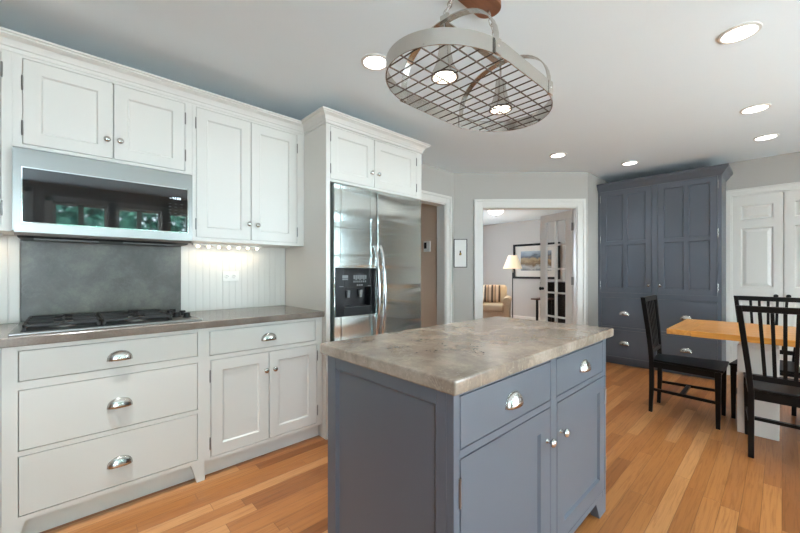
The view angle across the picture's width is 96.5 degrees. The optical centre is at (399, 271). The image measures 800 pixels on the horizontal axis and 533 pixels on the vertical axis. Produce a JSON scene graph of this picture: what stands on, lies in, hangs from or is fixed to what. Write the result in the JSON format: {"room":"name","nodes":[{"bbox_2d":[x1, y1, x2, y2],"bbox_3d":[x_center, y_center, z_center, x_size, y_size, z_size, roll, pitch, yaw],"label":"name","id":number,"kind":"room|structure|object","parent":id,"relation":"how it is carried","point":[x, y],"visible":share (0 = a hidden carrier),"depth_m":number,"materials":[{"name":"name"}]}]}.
{"room":"kitchen","nodes":[
{"label":"kitchen","id":0,"kind":"room"},
{"bbox_2d":[9,164,453,323],"bbox_3d":[-2.314,-0.035,1.854,8.090,2.460,0.130,0,0,-43],"label":"wall","id":1,"kind":"structure","parent":0,"point":[435,180],"depth_m":4.42,"materials":[{"name":"beige paint"}]},
{"bbox_2d":[0,49,16,235],"bbox_3d":[-2.323,-0.632,1.504,0.959,0.869,0.365,0,0,-43],"label":"upper cabinet","id":2,"kind":"object","parent":1,"relation":"attached to","point":[5,56],"visible":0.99,"depth_m":1.71,"materials":[{"name":"white paint"}]},
{"bbox_2d":[0,26,304,134],"bbox_3d":[-1.642,-1.099,1.903,2.499,0.075,0.086,0,0,-43],"label":"crown molding","id":3,"kind":"structure","parent":2,"relation":"attached to","point":[10,40],"depth_m":2.02,"materials":[{"name":"white paint"}]},
{"bbox_2d":[0,235,19,323],"bbox_3d":[-2.462,0.040,1.620,1.014,0.479,0.009,0,0,-43],"label":"panelling","id":4,"kind":"object","parent":1,"relation":"attached to","point":[9,245],"visible":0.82,"depth_m":1.94,"materials":[{"name":"white paint"}]},
{"bbox_2d":[20,239,180,321],"bbox_3d":[-1.807,0.041,2.224,0.765,0.476,0.021,0,0,-43],"label":"backsplash slab","id":5,"kind":"structure","parent":1,"relation":"attached to","point":[57,278],"depth_m":2.17,"materials":[{"name":"stone"}]},
{"bbox_2d":[12,52,191,174],"bbox_3d":[-1.691,-0.839,2.094,0.768,0.457,0.365,0,0,-43],"label":"upper cabinet","id":6,"kind":"object","parent":1,"relation":"attached to","point":[58,109],"visible":1,"depth_m":1.94,"materials":[{"name":"white paint"}]},
{"bbox_2d":[12,146,191,246],"bbox_3d":[-1.691,-0.383,2.091,0.760,0.433,0.368,0,0,-43],"label":"microwave","id":7,"kind":"object","parent":6,"relation":"attached to","point":[56,197],"visible":1,"depth_m":1.91,"materials":[{"name":"silver metal"}]},
{"bbox_2d":[181,244,284,311],"bbox_3d":[-1.251,0.040,2.752,0.764,0.479,0.009,0,0,-43],"label":"panelling","id":8,"kind":"object","parent":1,"relation":"attached to","point":[261,283],"visible":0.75,"depth_m":2.71,"materials":[{"name":"white paint"}]},
{"bbox_2d":[222,271,238,280],"bbox_3d":[-1.282,0.032,2.705,0.116,0.074,0.010,0,0,-43],"label":"outlet","id":9,"kind":"object","parent":8,"relation":"attached to","point":[226,275],"visible":1,"depth_m":2.70,"materials":[{"name":"white plastic"}]},
{"bbox_2d":[188,104,303,247],"bbox_3d":[-1.129,-0.632,2.619,0.770,0.869,0.365,0,0,-43],"label":"upper cabinet","id":10,"kind":"object","parent":1,"relation":"attached to","point":[248,175],"visible":0.99,"depth_m":2.47,"materials":[{"name":"white paint"}]},
{"bbox_2d":[192,243,261,249],"bbox_3d":[-1.246,-0.182,2.600,0.470,0.029,0.030,0,0,-43],"label":"light","id":11,"kind":"object","parent":10,"relation":"attached to","point":[197,244],"visible":1,"depth_m":2.58,"materials":[{"name":"white plastic"}]},
{"bbox_2d":[421,190,451,324],"bbox_3d":[0.181,0.123,4.168,1.156,2.144,0.156,0,0,-43],"label":"door frame","id":12,"kind":"structure","parent":1,"relation":"attached to","point":[443,203],"depth_m":4.47,"materials":[{"name":"white paint"}]},
{"bbox_2d":[0,0,799,225],"bbox_3d":[0.062,-1.325,2.863,13.200,0.120,8.700,0,0,-43],"label":"ceiling","id":13,"kind":"structure","parent":0,"point":[651,83],"depth_m":2.19,"materials":[{"name":"paint"}]},
{"bbox_2d":[361,53,385,70],"bbox_3d":[-0.149,-1.261,2.149,0.170,0.008,0.170,0,0,-43],"label":"recessed light","id":14,"kind":"object","parent":13,"relation":"in","point":[372,61],"visible":0.83,"depth_m":2.14,"materials":[{"name":"white paint"}]},
{"bbox_2d":[386,0,552,131],"bbox_3d":[0.339,-1.024,1.612,0.936,0.482,0.507,0,0,-43],"label":"pot rack","id":15,"kind":"object","parent":13,"relation":"hanging from","point":[444,34],"visible":1,"depth_m":1.51,"materials":[{"name":"grey metal"}]},
{"bbox_2d":[431,24,457,84],"bbox_3d":[0.183,-0.907,1.466,0.112,0.222,0.112,0,0,-43],"label":"lamp","id":16,"kind":"object","parent":15,"relation":"on","point":[443,74],"depth_m":1.44,"materials":[{"name":"grey metal"}]},
{"bbox_2d":[489,65,511,114],"bbox_3d":[0.495,-0.907,1.757,0.112,0.222,0.112,0,0,-43],"label":"lamp","id":17,"kind":"object","parent":15,"relation":"on","point":[502,107],"depth_m":1.74,"materials":[{"name":"grey metal"}]},
{"bbox_2d":[488,210,503,215],"bbox_3d":[1.935,-1.192,7.201,0.310,0.144,0.310,0,0,-43],"label":"flush ceiling light","id":18,"kind":"object","parent":13,"relation":"attached to","point":[492,212],"visible":0.77,"depth_m":7.11,"materials":[{"name":"white glass"}]},
{"bbox_2d":[550,152,566,157],"bbox_3d":[1.708,-1.261,3.860,0.170,0.008,0.170,0,0,-43],"label":"recessed light","id":19,"kind":"object","parent":13,"relation":"in","point":[560,154],"visible":1,"depth_m":3.86,"materials":[{"name":"white paint"}]},
{"bbox_2d":[621,161,638,165],"bbox_3d":[2.666,-1.261,4.141,0.170,0.008,0.170,0,0,-43],"label":"recessed light","id":20,"kind":"object","parent":13,"relation":"in","point":[627,163],"visible":1,"depth_m":4.15,"materials":[{"name":"white paint"}]},
{"bbox_2d":[717,21,762,43],"bbox_3d":[1.794,-1.261,1.888,0.176,0.008,0.176,0,0,-43],"label":"recessed light","id":21,"kind":"object","parent":13,"relation":"in","point":[740,32],"visible":1,"depth_m":1.88,"materials":[{"name":"white paint"}]},
{"bbox_2d":[739,103,770,113],"bbox_3d":[2.747,-1.261,2.763,0.176,0.008,0.176,0,0,-43],"label":"recessed light","id":22,"kind":"object","parent":13,"relation":"in","point":[758,107],"visible":1,"depth_m":2.75,"materials":[{"name":"white paint"}]},
{"bbox_2d":[753,133,779,140],"bbox_3d":[3.429,-1.261,3.346,0.176,0.008,0.176,0,0,-43],"label":"recessed light","id":23,"kind":"object","parent":13,"relation":"in","point":[774,135],"visible":1,"depth_m":3.34,"materials":[{"name":"white paint"}]},
{"bbox_2d":[40,362,799,532],"bbox_3d":[0.062,1.245,2.863,13.200,0.100,8.700,0,0,-43],"label":"floor","id":24,"kind":"structure","parent":0,"point":[669,468],"depth_m":2.03,"materials":[{"name":"brown wood"}]},
{"bbox_2d":[0,348,0,532],"bbox_3d":[-2.253,0.758,1.383,0.996,0.874,0.633,0,0,-43],"label":"base cabinet","id":25,"kind":"object","parent":24,"relation":"on","point":[0,348],"visible":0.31,"depth_m":1.51,"materials":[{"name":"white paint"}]},
{"bbox_2d":[0,305,323,347],"bbox_3d":[-1.687,0.300,1.913,2.547,0.040,0.636,0,0,-43],"label":"countertop","id":26,"kind":"structure","parent":25,"relation":"on","point":[252,315],"depth_m":1.96,"materials":[{"name":"beige stone"}]},
{"bbox_2d":[8,309,201,335],"bbox_3d":[-1.590,0.257,1.987,0.760,0.046,0.505,0,0,-43],"label":"gas cooktop","id":27,"kind":"object","parent":26,"relation":"in","point":[32,325],"visible":1,"depth_m":1.85,"materials":[{"name":"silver metal"}]},
{"bbox_2d":[1,328,204,532],"bbox_3d":[-1.605,0.758,1.995,0.784,0.874,0.623,0,0,-43],"label":"base cabinet","id":28,"kind":"object","parent":24,"relation":"on","point":[88,427],"visible":1,"depth_m":1.73,"materials":[{"name":"white paint"}]},
{"bbox_2d":[205,317,321,474],"bbox_3d":[-1.035,0.758,2.521,0.765,0.874,0.633,0,0,-43],"label":"base cabinet","id":29,"kind":"object","parent":24,"relation":"on","point":[263,381],"visible":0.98,"depth_m":2.27,"materials":[{"name":"white paint"}]},
{"bbox_2d":[285,106,430,439],"bbox_3d":[-0.367,0.028,3.092,1.110,2.335,0.715,0,0,-43],"label":"tall cabinet","id":30,"kind":"object","parent":24,"relation":"on","point":[341,148],"visible":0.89,"depth_m":2.71,"materials":[{"name":"white paint"}]},
{"bbox_2d":[330,183,420,341],"bbox_3d":[-0.334,0.274,3.090,0.913,1.842,0.708,0,0,-43],"label":"refrigerator","id":31,"kind":"object","parent":24,"relation":"on","point":[375,236],"visible":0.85,"depth_m":2.81,"materials":[{"name":"silver metal"}]},
{"bbox_2d":[328,339,605,532],"bbox_3d":[0.382,0.759,1.592,1.212,0.872,0.666,0,0,-43],"label":"kitchen island","id":32,"kind":"object","parent":24,"relation":"on","point":[524,451],"visible":0.84,"depth_m":1.22,"materials":[{"name":"blue wood"}]},
{"bbox_2d":[320,316,613,395],"bbox_3d":[0.378,0.301,1.599,1.273,0.041,0.671,0,0,-43],"label":"island countertop","id":33,"kind":"structure","parent":32,"relation":"on","point":[457,358],"depth_m":1.31,"materials":[{"name":"stone"}]},
{"bbox_2d":[483,285,511,317],"bbox_3d":[2.083,0.745,8.012,0.800,0.900,0.833,0,0,19],"label":"armchair","id":34,"kind":"object","parent":24,"relation":"on","point":[502,308],"visible":0.48,"depth_m":7.64,"materials":[{"name":"beige fabric"}]},
{"bbox_2d":[483,285,500,301],"bbox_3d":[2.062,0.485,8.045,0.400,0.391,0.177,0,0,19],"label":"pillow","id":35,"kind":"object","parent":34,"relation":"on","point":[491,293],"visible":0.98,"depth_m":7.99,"materials":[{"name":"fabric"}]},
{"bbox_2d":[483,302,503,311],"bbox_3d":[2.046,0.775,7.891,0.480,0.160,0.580,0,0,19],"label":"seat cushion","id":36,"kind":"object","parent":34,"relation":"on","point":[487,306],"depth_m":7.64,"materials":[{"name":"beige fabric"}]},
{"bbox_2d":[503,255,521,317],"bbox_3d":[2.501,0.415,7.928,0.410,1.560,0.410,0,0,-43],"label":"floor lamp","id":37,"kind":"object","parent":24,"relation":"on","point":[512,262],"visible":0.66,"depth_m":7.82,"materials":[{"name":"beige fabric"}]},
{"bbox_2d":[531,297,553,321],"bbox_3d":[2.548,0.833,6.391,0.350,0.725,0.260,0,0,-43],"label":"side table","id":38,"kind":"object","parent":24,"relation":"on","point":[536,299],"visible":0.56,"depth_m":6.33,"materials":[{"name":"brown wood"}]},
{"bbox_2d":[548,281,564,322],"bbox_3d":[3.148,0.690,6.466,0.570,1.010,0.990,0,0,-43],"label":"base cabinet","id":39,"kind":"object","parent":24,"relation":"on","point":[561,285],"visible":0.12,"depth_m":6.40,"materials":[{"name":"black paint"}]},
{"bbox_2d":[597,163,732,379],"bbox_3d":[3.220,0.022,4.415,0.515,2.345,1.285,0,0,-43],"label":"pantry cabinet","id":40,"kind":"object","parent":24,"relation":"on","point":[663,236],"visible":0.88,"depth_m":4.23,"materials":[{"name":"blue wood"}]},
{"bbox_2d":[640,295,728,429],"bbox_3d":[2.400,0.705,3.014,0.443,0.980,0.531,0,0,-43],"label":"dining chair","id":41,"kind":"object","parent":24,"relation":"on","point":[717,369],"visible":1,"depth_m":3.03,"materials":[{"name":"black paint"}]},
{"bbox_2d":[667,319,799,440],"bbox_3d":[3.124,0.820,2.351,0.884,0.750,2.070,0,0,-43],"label":"dining table","id":42,"kind":"object","parent":24,"relation":"on","point":[722,330],"visible":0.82,"depth_m":2.62,"materials":[{"name":"brown wood"}]},
{"bbox_2d":[729,295,799,418],"bbox_3d":[3.025,0.705,2.939,0.531,0.980,0.443,0,0,-43],"label":"dining chair","id":43,"kind":"object","parent":24,"relation":"on","point":[733,365],"visible":0.44,"depth_m":2.97,"materials":[{"name":"black paint"}]},
{"bbox_2d":[735,305,799,457],"bbox_3d":[2.518,0.705,2.334,0.531,0.980,0.443,0,0,-43],"label":"dining chair","id":44,"kind":"object","parent":24,"relation":"on","point":[784,390],"visible":1,"depth_m":2.25,"materials":[{"name":"black paint"}]},
{"bbox_2d":[421,203,436,327],"bbox_3d":[-0.206,-0.035,5.419,0.100,2.460,2.200,0,0,-43],"label":"wall","id":45,"kind":"structure","parent":0,"point":[428,212],"depth_m":4.71,"materials":[{"name":"beige paint"}]},
{"bbox_2d":[424,241,430,251],"bbox_3d":[0.358,-0.338,4.722,0.026,0.142,0.112,0,0,-43],"label":"thermostat","id":46,"kind":"object","parent":45,"relation":"attached to","point":[427,244],"visible":1,"depth_m":4.70,"materials":[{"name":"white plastic"}]},
{"bbox_2d":[454,172,591,325],"bbox_3d":[1.537,-0.035,4.605,1.900,2.460,0.130,0,0,2],"label":"wall","id":47,"kind":"structure","parent":0,"point":[468,187],"depth_m":4.55,"materials":[{"name":"beige paint"}]},
{"bbox_2d":[454,239,466,266],"bbox_3d":[0.771,-0.239,4.554,0.168,0.362,0.020,0,0,2],"label":"picture frame","id":48,"kind":"object","parent":47,"relation":"attached to","point":[460,245],"visible":1,"depth_m":4.55,"materials":[{"name":"black paint"}]},
{"bbox_2d":[474,199,585,324],"bbox_3d":[1.644,0.136,4.588,1.393,2.118,0.156,0,0,2],"label":"door frame","id":49,"kind":"structure","parent":47,"relation":"attached to","point":[578,206],"depth_m":4.53,"materials":[{"name":"white paint"}]},
{"bbox_2d":[539,210,573,323],"bbox_3d":[2.139,0.192,4.871,0.151,1.983,0.608,0,0,-18],"label":"door","id":50,"kind":"structure","parent":47,"relation":"in","point":[567,215],"depth_m":4.88,"materials":[{"name":"white paint"}]},
{"bbox_2d":[483,219,564,317],"bbox_3d":[3.486,-0.035,8.646,0.300,2.460,4.525,0,0,-43],"label":"wall","id":51,"kind":"structure","parent":0,"point":[499,240],"depth_m":9.03,"materials":[{"name":"paint"}]},
{"bbox_2d":[511,315,539,320],"bbox_3d":[3.324,1.145,8.588,0.016,0.100,4.390,0,0,-43],"label":"baseboard","id":52,"kind":"structure","parent":51,"relation":"attached to","point":[514,316],"depth_m":8.83,"materials":[{"name":"white paint"}]},
{"bbox_2d":[513,242,559,278],"bbox_3d":[3.273,-0.263,8.623,0.038,0.855,1.170,0,0,-43],"label":"framed landscape","id":53,"kind":"object","parent":51,"relation":"attached to","point":[528,255],"visible":0.73,"depth_m":8.68,"materials":[{"name":"paper"}]},
{"bbox_2d":[521,250,550,270],"bbox_3d":[3.277,-0.273,8.626,0.004,0.475,0.770,0,0,-43],"label":"print","id":54,"kind":"object","parent":53,"relation":"attached to","point":[530,259],"depth_m":8.70},
{"bbox_2d":[592,174,607,326],"bbox_3d":[2.685,-0.035,4.890,0.659,2.460,0.130,0,0,-43],"label":"wall","id":55,"kind":"structure","parent":0,"point":[596,180],"depth_m":4.70,"materials":[{"name":"beige paint"}]},
{"bbox_2d":[726,152,799,190],"bbox_3d":[4.330,-0.035,3.708,0.130,2.460,4.105,0,0,-43],"label":"wall","id":56,"kind":"structure","parent":0,"point":[784,168],"depth_m":3.94,"materials":[{"name":"beige paint"}]},
{"bbox_2d":[732,192,782,360],"bbox_3d":[3.985,0.153,3.999,0.067,2.060,0.422,0,0,-43],"label":"door","id":57,"kind":"structure","parent":56,"relation":"in","point":[757,220],"depth_m":4.00,"materials":[{"name":"white paint"}]},
{"bbox_2d":[726,182,799,374],"bbox_3d":[4.162,0.124,3.869,0.156,2.141,0.972,0,0,-43],"label":"door frame","id":58,"kind":"structure","parent":56,"relation":"attached to","point":[794,185],"depth_m":4.13,"materials":[{"name":"white paint"}]},
{"bbox_2d":[784,190,799,365],"bbox_3d":[4.279,0.153,3.686,0.067,2.060,0.425,0,0,-43],"label":"door","id":59,"kind":"structure","parent":56,"relation":"in","point":[791,198],"depth_m":3.80,"materials":[{"name":"white paint"}]},
{"bbox_2d":[783,193,783,306],"bbox_3d":[4.230,-0.035,3.932,0.030,2.460,0.940,0,0,-43],"label":"wall","id":60,"kind":"structure","parent":0,"point":[783,193],"depth_m":3.92,"materials":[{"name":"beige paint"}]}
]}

